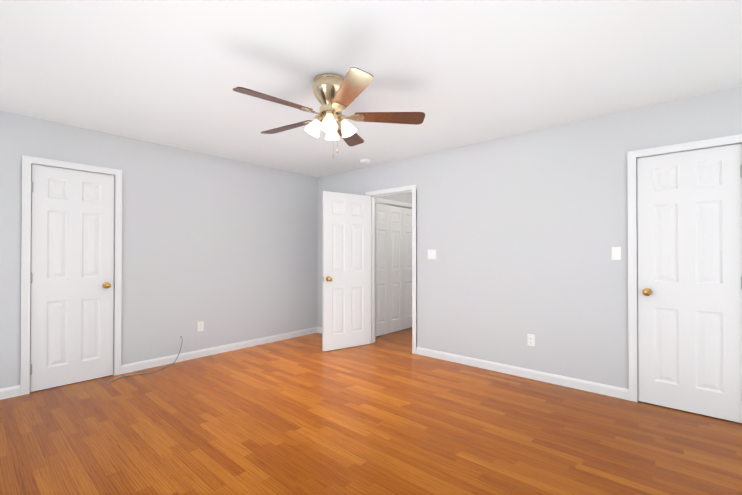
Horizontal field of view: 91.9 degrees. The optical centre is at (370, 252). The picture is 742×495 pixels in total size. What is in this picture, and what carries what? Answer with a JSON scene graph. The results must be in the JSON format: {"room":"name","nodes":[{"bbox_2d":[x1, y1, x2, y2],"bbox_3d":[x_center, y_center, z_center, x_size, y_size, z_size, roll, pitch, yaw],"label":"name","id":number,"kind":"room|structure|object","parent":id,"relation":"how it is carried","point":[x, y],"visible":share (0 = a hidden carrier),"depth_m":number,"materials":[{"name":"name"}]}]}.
{"room":"empty bedroom","nodes":[
{"label":"empty bedroom","id":0,"kind":"room"},
{"bbox_2d":[0,111,317,388],"bbox_3d":[-2.287,0.030,4.090,0.120,2.440,4.260,0,-1,41],"label":"wall","id":1,"kind":"structure","parent":0,"point":[225,250],"depth_m":4.16,"materials":[{"name":"grey paint"}]},
{"bbox_2d":[0,385,19,399],"bbox_3d":[-3.302,1.196,2.818,0.013,0.088,0.783,0,-1,41],"label":"baseboard","id":2,"kind":"structure","parent":1,"relation":"attached to","point":[9,392],"depth_m":3.06,"materials":[{"name":"white wood"}]},
{"bbox_2d":[20,155,121,395],"bbox_3d":[-2.844,0.201,3.436,0.140,2.087,0.738,0,-1,41],"label":"door frame","id":3,"kind":"structure","parent":1,"relation":"attached to","point":[27,161],"depth_m":3.17,"materials":[{"name":"white wood"}]},
{"bbox_2d":[30,164,113,391],"bbox_3d":[-2.822,0.229,3.411,0.181,2.015,0.621,0,-1,41],"label":"door","id":4,"kind":"structure","parent":1,"relation":"in","point":[72,279],"depth_m":3.38,"materials":[{"name":"white wood"}]},
{"bbox_2d":[198,321,203,331],"bbox_3d":[-2.031,0.885,4.279,0.008,0.115,0.070,0,-1,41],"label":"electrical outlet","id":5,"kind":"object","parent":1,"relation":"attached to","point":[201,326],"visible":1,"depth_m":4.28,"materials":[{"name":"white plastic"}]},
{"bbox_2d":[121,327,316,373],"bbox_3d":[-1.698,1.210,4.656,0.013,0.088,2.619,0,-1,41],"label":"baseboard","id":6,"kind":"structure","parent":1,"relation":"attached to","point":[142,365],"depth_m":4.35,"materials":[{"name":"white wood"}]},
{"bbox_2d":[0,327,741,494],"bbox_3d":[0.444,1.294,3.302,5.260,0.100,6.680,0,-1,41],"label":"floor","id":7,"kind":"structure","parent":0,"point":[389,414],"depth_m":2.45,"materials":[{"name":"laminate"}]},
{"bbox_2d":[107,336,182,383],"bbox_3d":[-2.324,1.104,3.745,0.268,0.288,0.765,0,-1,41],"label":"cord","id":8,"kind":"object","parent":7,"relation":"on","point":[154,371],"visible":0.98,"depth_m":3.73,"materials":[{"name":"plastic"},{"name":"copper"}]},
{"bbox_2d":[0,0,741,176],"bbox_3d":[0.444,-1.256,3.321,5.260,0.120,6.680,0,-1,41],"label":"ceiling","id":9,"kind":"structure","parent":0,"point":[174,73],"depth_m":2.31,"materials":[{"name":"white paint"}]},
{"bbox_2d":[233,67,424,157],"bbox_3d":[-0.319,-0.927,2.518,1.272,0.550,1.274,0,-1,41],"label":"ceiling fan","id":10,"kind":"object","parent":9,"relation":"hanging from","point":[335,95],"visible":1,"depth_m":2.44,"materials":[{"name":"wood"},{"name":"brass"},{"name":"frosted glass"}]},
{"bbox_2d":[360,159,369,163],"bbox_3d":[-0.075,-1.167,4.610,0.136,0.039,0.136,0,-1,41],"label":"smoke detector","id":11,"kind":"object","parent":9,"relation":"attached to","point":[365,161],"visible":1,"depth_m":4.57,"materials":[{"name":"white plastic"}]},
{"bbox_2d":[378,193,411,203],"bbox_3d":[0.612,0.044,6.072,0.120,2.440,2.300,0,-1,41],"label":"wall","id":12,"kind":"structure","parent":0,"point":[406,198],"depth_m":5.86,"materials":[{"name":"grey paint"}]},
{"bbox_2d":[376,203,388,336],"bbox_3d":[0.152,0.262,5.429,0.028,1.980,0.352,0,-1,41],"label":"bifold door","id":13,"kind":"structure","parent":12,"relation":"in","point":[382,269],"depth_m":5.44,"materials":[{"name":"white wood"}]},
{"bbox_2d":[376,197,411,208],"bbox_3d":[0.504,0.223,5.832,0.034,2.080,1.568,0,-1,41],"label":"trim","id":14,"kind":"structure","parent":12,"relation":"attached to","point":[393,203],"depth_m":5.66,"materials":[{"name":"white wood"}]},
{"bbox_2d":[389,205,402,332],"bbox_3d":[0.387,0.264,5.698,0.028,1.980,0.352,0,-1,41],"label":"bifold door","id":15,"kind":"structure","parent":12,"relation":"in","point":[395,265],"depth_m":5.69,"materials":[{"name":"white wood"}]},
{"bbox_2d":[403,208,411,328],"bbox_3d":[0.623,0.266,5.969,0.028,1.980,0.352,0,-1,41],"label":"bifold door","id":16,"kind":"structure","parent":12,"relation":"in","point":[407,267],"depth_m":5.93,"materials":[{"name":"white wood"}]},
{"bbox_2d":[318,86,741,388],"bbox_3d":[0.920,0.030,4.197,4.813,2.440,0.120,0,-1,41],"label":"wall","id":17,"kind":"structure","parent":0,"point":[522,234],"depth_m":3.51,"materials":[{"name":"grey paint"}]},
{"bbox_2d":[322,191,370,350],"bbox_3d":[-0.304,0.239,4.717,0.721,2.015,0.181,0,-1,-34],"label":"door","id":18,"kind":"structure","parent":17,"relation":"in","point":[346,270],"depth_m":4.68,"materials":[{"name":"white wood"}]},
{"bbox_2d":[365,184,416,353],"bbox_3d":[0.290,0.211,4.745,0.838,2.087,0.160,0,-1,41],"label":"door frame","id":19,"kind":"structure","parent":17,"relation":"attached to","point":[413,188],"depth_m":4.63,"materials":[{"name":"white wood"}]},
{"bbox_2d":[428,250,435,258],"bbox_3d":[0.723,0.026,4.277,0.116,0.115,0.019,0,-1,41],"label":"light switch","id":20,"kind":"object","parent":17,"relation":"attached to","point":[431,254],"visible":1,"depth_m":4.28,"materials":[{"name":"white plastic"}]},
{"bbox_2d":[416,347,628,399],"bbox_3d":[1.364,1.203,3.712,2.129,0.088,0.013,0,-1,41],"label":"baseboard","id":21,"kind":"structure","parent":17,"relation":"attached to","point":[607,390],"depth_m":3.51,"materials":[{"name":"white wood"}]},
{"bbox_2d":[527,334,534,346],"bbox_3d":[1.576,0.868,3.533,0.070,0.115,0.008,0,-1,41],"label":"electrical outlet","id":22,"kind":"object","parent":17,"relation":"attached to","point":[530,339],"visible":1,"depth_m":3.53,"materials":[{"name":"white plastic"}]},
{"bbox_2d":[612,247,621,259],"bbox_3d":[2.102,0.010,3.073,0.070,0.115,0.019,0,-1,41],"label":"light switch","id":23,"kind":"object","parent":17,"relation":"attached to","point":[616,253],"visible":1,"depth_m":3.08,"materials":[{"name":"white plastic"}]},
{"bbox_2d":[627,134,741,401],"bbox_3d":[2.481,0.197,2.820,0.738,2.087,0.140,0,-1,41],"label":"door frame","id":24,"kind":"structure","parent":17,"relation":"attached to","point":[632,156],"depth_m":2.99,"materials":[{"name":"white wood"}]},
{"bbox_2d":[637,144,741,422],"bbox_3d":[2.463,0.225,2.792,0.621,2.015,0.181,0,-1,41],"label":"door","id":25,"kind":"structure","parent":17,"relation":"in","point":[689,211],"depth_m":2.76,"materials":[{"name":"white wood"}]}
]}

